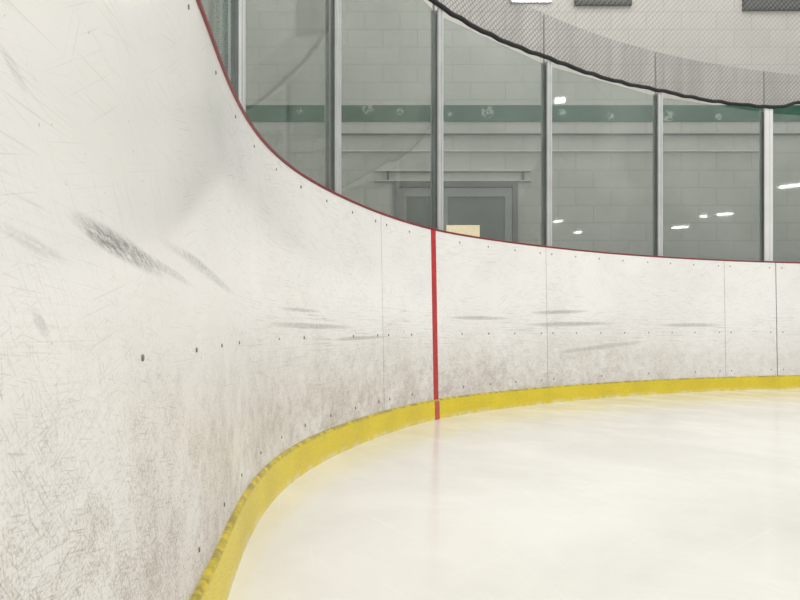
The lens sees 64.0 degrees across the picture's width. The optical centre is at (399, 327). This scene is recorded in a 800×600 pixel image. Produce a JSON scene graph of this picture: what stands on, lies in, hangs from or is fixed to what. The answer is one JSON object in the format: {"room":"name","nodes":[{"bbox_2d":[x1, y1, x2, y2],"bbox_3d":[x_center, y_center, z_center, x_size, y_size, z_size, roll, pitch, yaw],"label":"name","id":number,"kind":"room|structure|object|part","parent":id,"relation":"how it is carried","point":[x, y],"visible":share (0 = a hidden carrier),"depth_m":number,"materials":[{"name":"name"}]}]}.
{"room":"ice rink","nodes":[
{"label":"ice rink","id":0,"kind":"room"},
{"bbox_2d":[201,0,799,261],"bbox_3d":[17.000,-3.736,7.380,46.000,8.680,0.200,0,0,0],"label":"wall","id":1,"kind":"structure","parent":0,"point":[602,201],"depth_m":7.28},
{"bbox_2d":[375,180,530,181],"bbox_3d":[0.603,-1.672,7.267,1.774,0.012,0.024,0,0,0],"label":"trim","id":2,"kind":"structure","parent":1,"relation":"attached to","point":[375,180],"depth_m":7.25,"materials":[{"name":"grey metal"}]},
{"bbox_2d":[375,170,531,171],"bbox_3d":[0.603,-1.786,7.264,1.774,0.016,0.029,0,0,0],"label":"trim","id":3,"kind":"structure","parent":1,"relation":"attached to","point":[375,170],"depth_m":7.25,"materials":[{"name":"grey metal"}]},
{"bbox_2d":[394,181,517,241],"bbox_3d":[0.631,-0.553,7.229,1.399,2.215,0.099,0,0,0],"label":"door","id":4,"kind":"structure","parent":1,"relation":"in","point":[491,205],"depth_m":7.25,"materials":[{"name":"paint"}]},
{"bbox_3d":[-0.038,-0.553,7.250,0.060,2.215,0.059,0,0,0],"label":"frame","id":5,"kind":"part","parent":4,"relation":"part of","materials":[{"name":"paint"}]},
{"bbox_3d":[0.223,-1.006,7.255,0.295,0.960,0.010,0,0,0],"label":"pane","id":6,"kind":"part","parent":4,"relation":"part of","materials":[{"name":"grey glass"}]},
{"bbox_2d":[446,225,479,236],"bbox_3d":[0.711,-1.081,7.221,0.375,0.159,0.006,0,0,0],"label":"notice sheet","id":7,"kind":"object","parent":4,"relation":"attached to","point":[473,230],"visible":0.57,"depth_m":7.22,"materials":[{"name":"white paper"}]},
{"bbox_3d":[0.863,-1.006,7.255,0.648,0.960,0.010,0,0,0],"label":"pane","id":8,"kind":"part","parent":4,"relation":"part of","materials":[{"name":"grey glass"}]},
{"bbox_3d":[1.301,-0.553,7.250,0.060,2.215,0.059,0,0,0],"label":"frame","id":9,"kind":"part","parent":4,"relation":"part of","materials":[{"name":"paint"}]},
{"bbox_2d":[246,105,799,120],"bbox_3d":[16.950,-2.440,7.274,45.900,0.182,0.011,0,0,0],"label":"trim","id":10,"kind":"structure","parent":1,"relation":"attached to","point":[254,112],"depth_m":7.27,"materials":[{"name":"green paint"}]},
{"bbox_2d":[510,0,551,3],"bbox_3d":[1.484,-3.754,7.229,0.466,0.160,0.099,0,0,0],"label":"wall lamp","id":11,"kind":"object","parent":1,"relation":"attached to","point":[520,1],"visible":0.86,"depth_m":7.24,"materials":[{"name":"metal"}]},
{"bbox_2d":[512,0,550,1],"bbox_3d":[1.484,-3.744,7.205,0.446,0.140,0.050,0,0,0],"label":"diffuser","id":12,"kind":"object","parent":11,"relation":"attached to","point":[512,0],"depth_m":7.20,"materials":[{"name":"white plastic"}]},
{"bbox_2d":[341,150,758,151],"bbox_3d":[1.705,-2.005,7.258,4.746,0.018,0.018,0,0,0],"label":"conduit","id":13,"kind":"object","parent":1,"relation":"attached to","point":[341,150],"visible":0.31,"depth_m":7.25,"materials":[{"name":"grey metal"}]},
{"bbox_2d":[341,133,799,134],"bbox_3d":[2.498,-2.198,7.258,6.332,0.024,0.024,0,0,0],"label":"conduit","id":14,"kind":"object","parent":1,"relation":"attached to","point":[341,133],"visible":0.82,"depth_m":7.25,"materials":[{"name":"metal"}]},
{"bbox_2d":[574,0,631,5],"bbox_3d":[2.303,-3.978,7.262,0.648,0.630,0.034,0,0,0],"label":"window","id":15,"kind":"structure","parent":1,"relation":"in","point":[620,3],"depth_m":7.25,"materials":[{"name":"black glass"}]},
{"bbox_3d":[2.303,-3.978,7.268,0.588,0.570,0.015,0,0,0],"label":"pane","id":16,"kind":"part","parent":15,"relation":"part of","materials":[{"name":"grey glass"}]},
{"bbox_2d":[742,0,799,10],"bbox_3d":[4.305,-3.921,7.262,0.830,0.630,0.034,0,0,0],"label":"window","id":17,"kind":"structure","parent":1,"relation":"in","point":[776,2],"depth_m":7.26,"materials":[{"name":"black glass"}]},
{"bbox_3d":[4.305,-3.921,7.268,0.770,0.570,0.015,0,0,0],"label":"pane","id":18,"kind":"part","parent":17,"relation":"part of","materials":[{"name":"grey glass"}]},
{"bbox_3d":[17.000,0.580,-3.360,46.000,0.049,21.280,0,0,0],"label":"floor","id":19,"kind":"structure","parent":0,"visible":0},
{"bbox_2d":[228,388,799,599],"bbox_3d":[19.558,0.539,-3.783,39.885,0.030,19.435,0,0,0],"label":"ice rink surface","id":20,"kind":"object","parent":19,"relation":"on","point":[689,495],"visible":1,"depth_m":1.86,"materials":[{"name":"white ice"}]},
{"bbox_2d":[0,0,386,599],"bbox_3d":[-0.366,-0.026,1.708,0.399,1.100,3.059,0,0,4],"label":"board","id":21,"kind":"object","parent":20,"relation":"on","point":[191,320],"visible":1,"depth_m":0.82,"materials":[{"name":"white plastic"}]},
{"bbox_2d":[222,0,245,111],"bbox_3d":[-0.494,-1.416,1.900,0.071,1.680,0.079,0,0,0],"label":"post","id":22,"kind":"object","parent":21,"relation":"on","point":[233,11],"visible":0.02,"depth_m":1.89,"materials":[{"name":"metal"}]},
{"bbox_2d":[428,0,799,108],"bbox_3d":[2.307,-3.285,3.821,9.684,2.781,2.856,0,0,-42],"label":"safety net","id":23,"kind":"object","parent":22,"relation":"attached to","point":[437,3],"visible":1,"depth_m":5.13,"materials":[{"name":"black fabric"}]},
{"bbox_3d":[-0.318,0.467,1.691,0.299,0.114,3.017,0,0,4],"label":"kick plate","id":24,"kind":"part","parent":21,"relation":"part of","materials":[{"name":"yellow plastic"}]},
{"bbox_2d":[325,0,340,194],"bbox_3d":[-0.300,-1.416,2.869,0.070,1.680,0.078,0,0,20],"label":"post","id":25,"kind":"object","parent":21,"relation":"on","point":[332,7],"visible":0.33,"depth_m":2.86,"materials":[{"name":"metal"}]},
{"bbox_2d":[381,213,549,433],"bbox_3d":[0.377,-0.026,3.898,0.288,1.100,1.781,0,0,41],"label":"board","id":26,"kind":"object","parent":20,"relation":"on","point":[465,316],"visible":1,"depth_m":3.87,"materials":[{"name":"white plastic"}]},
{"bbox_2d":[431,4,442,229],"bbox_3d":[0.223,-1.416,3.855,0.070,1.680,0.078,0,0,39],"label":"post","id":27,"kind":"object","parent":26,"relation":"on","point":[436,16],"visible":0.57,"depth_m":3.84,"materials":[{"name":"metal"}]},
{"bbox_3d":[0.417,0.467,3.868,0.188,0.114,1.732,0,0,41],"label":"kick plate","id":28,"kind":"part","parent":26,"relation":"part of","materials":[{"name":"yellow plastic"}]},
{"bbox_2d":[546,246,726,402],"bbox_3d":[1.834,-0.026,5.012,1.972,1.100,0.244,0,0,-28],"label":"board","id":29,"kind":"object","parent":20,"relation":"on","point":[619,324],"visible":0.98,"depth_m":4.97,"materials":[{"name":"white plastic"}]},
{"bbox_2d":[541,16,552,246],"bbox_3d":[1.054,-1.416,4.600,0.078,1.680,0.070,0,0,-36],"label":"post","id":30,"kind":"object","parent":29,"relation":"on","point":[546,67],"visible":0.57,"depth_m":4.59,"materials":[{"name":"metal"}]},
{"bbox_3d":[1.857,0.467,4.968,1.940,0.114,0.144,0,0,-28],"label":"kick plate","id":31,"kind":"part","parent":29,"relation":"part of","materials":[{"name":"yellow plastic"}]},
{"bbox_2d":[653,52,662,255],"bbox_3d":[2.102,-1.416,5.218,0.078,1.680,0.070,0,0,-25],"label":"post","id":32,"kind":"object","parent":29,"relation":"on","point":[657,98],"visible":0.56,"depth_m":5.20,"materials":[{"name":"metal"}]},
{"bbox_2d":[724,260,778,390],"bbox_3d":[2.976,-0.026,5.511,0.557,1.100,0.170,0,0,-16],"label":"board","id":33,"kind":"object","parent":20,"relation":"on","point":[749,286],"visible":0.91,"depth_m":5.46,"materials":[{"name":"white plastic"}]},
{"bbox_3d":[2.990,0.467,5.464,0.549,0.114,0.070,0,0,-16],"label":"kick plate","id":34,"kind":"part","parent":33,"relation":"part of","materials":[{"name":"yellow plastic"}]},
{"bbox_2d":[759,71,772,260],"bbox_3d":[3.208,-1.416,5.605,0.116,1.680,0.070,0,0,-14],"label":"post","id":35,"kind":"object","parent":33,"relation":"on","point":[765,116],"visible":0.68,"depth_m":5.58,"materials":[{"name":"metal"}]},
{"bbox_2d":[775,261,799,388],"bbox_3d":[4.447,-0.026,5.793,2.460,1.100,0.226,0,0,-8],"label":"board","id":36,"kind":"object","parent":20,"relation":"on","point":[787,274],"visible":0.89,"depth_m":5.56,"materials":[{"name":"white plastic"}]},
{"bbox_3d":[4.455,0.467,5.744,2.441,0.114,0.127,0,0,-8],"label":"kick plate","id":37,"kind":"part","parent":36,"relation":"part of","materials":[{"name":"yellow plastic"}]}
]}

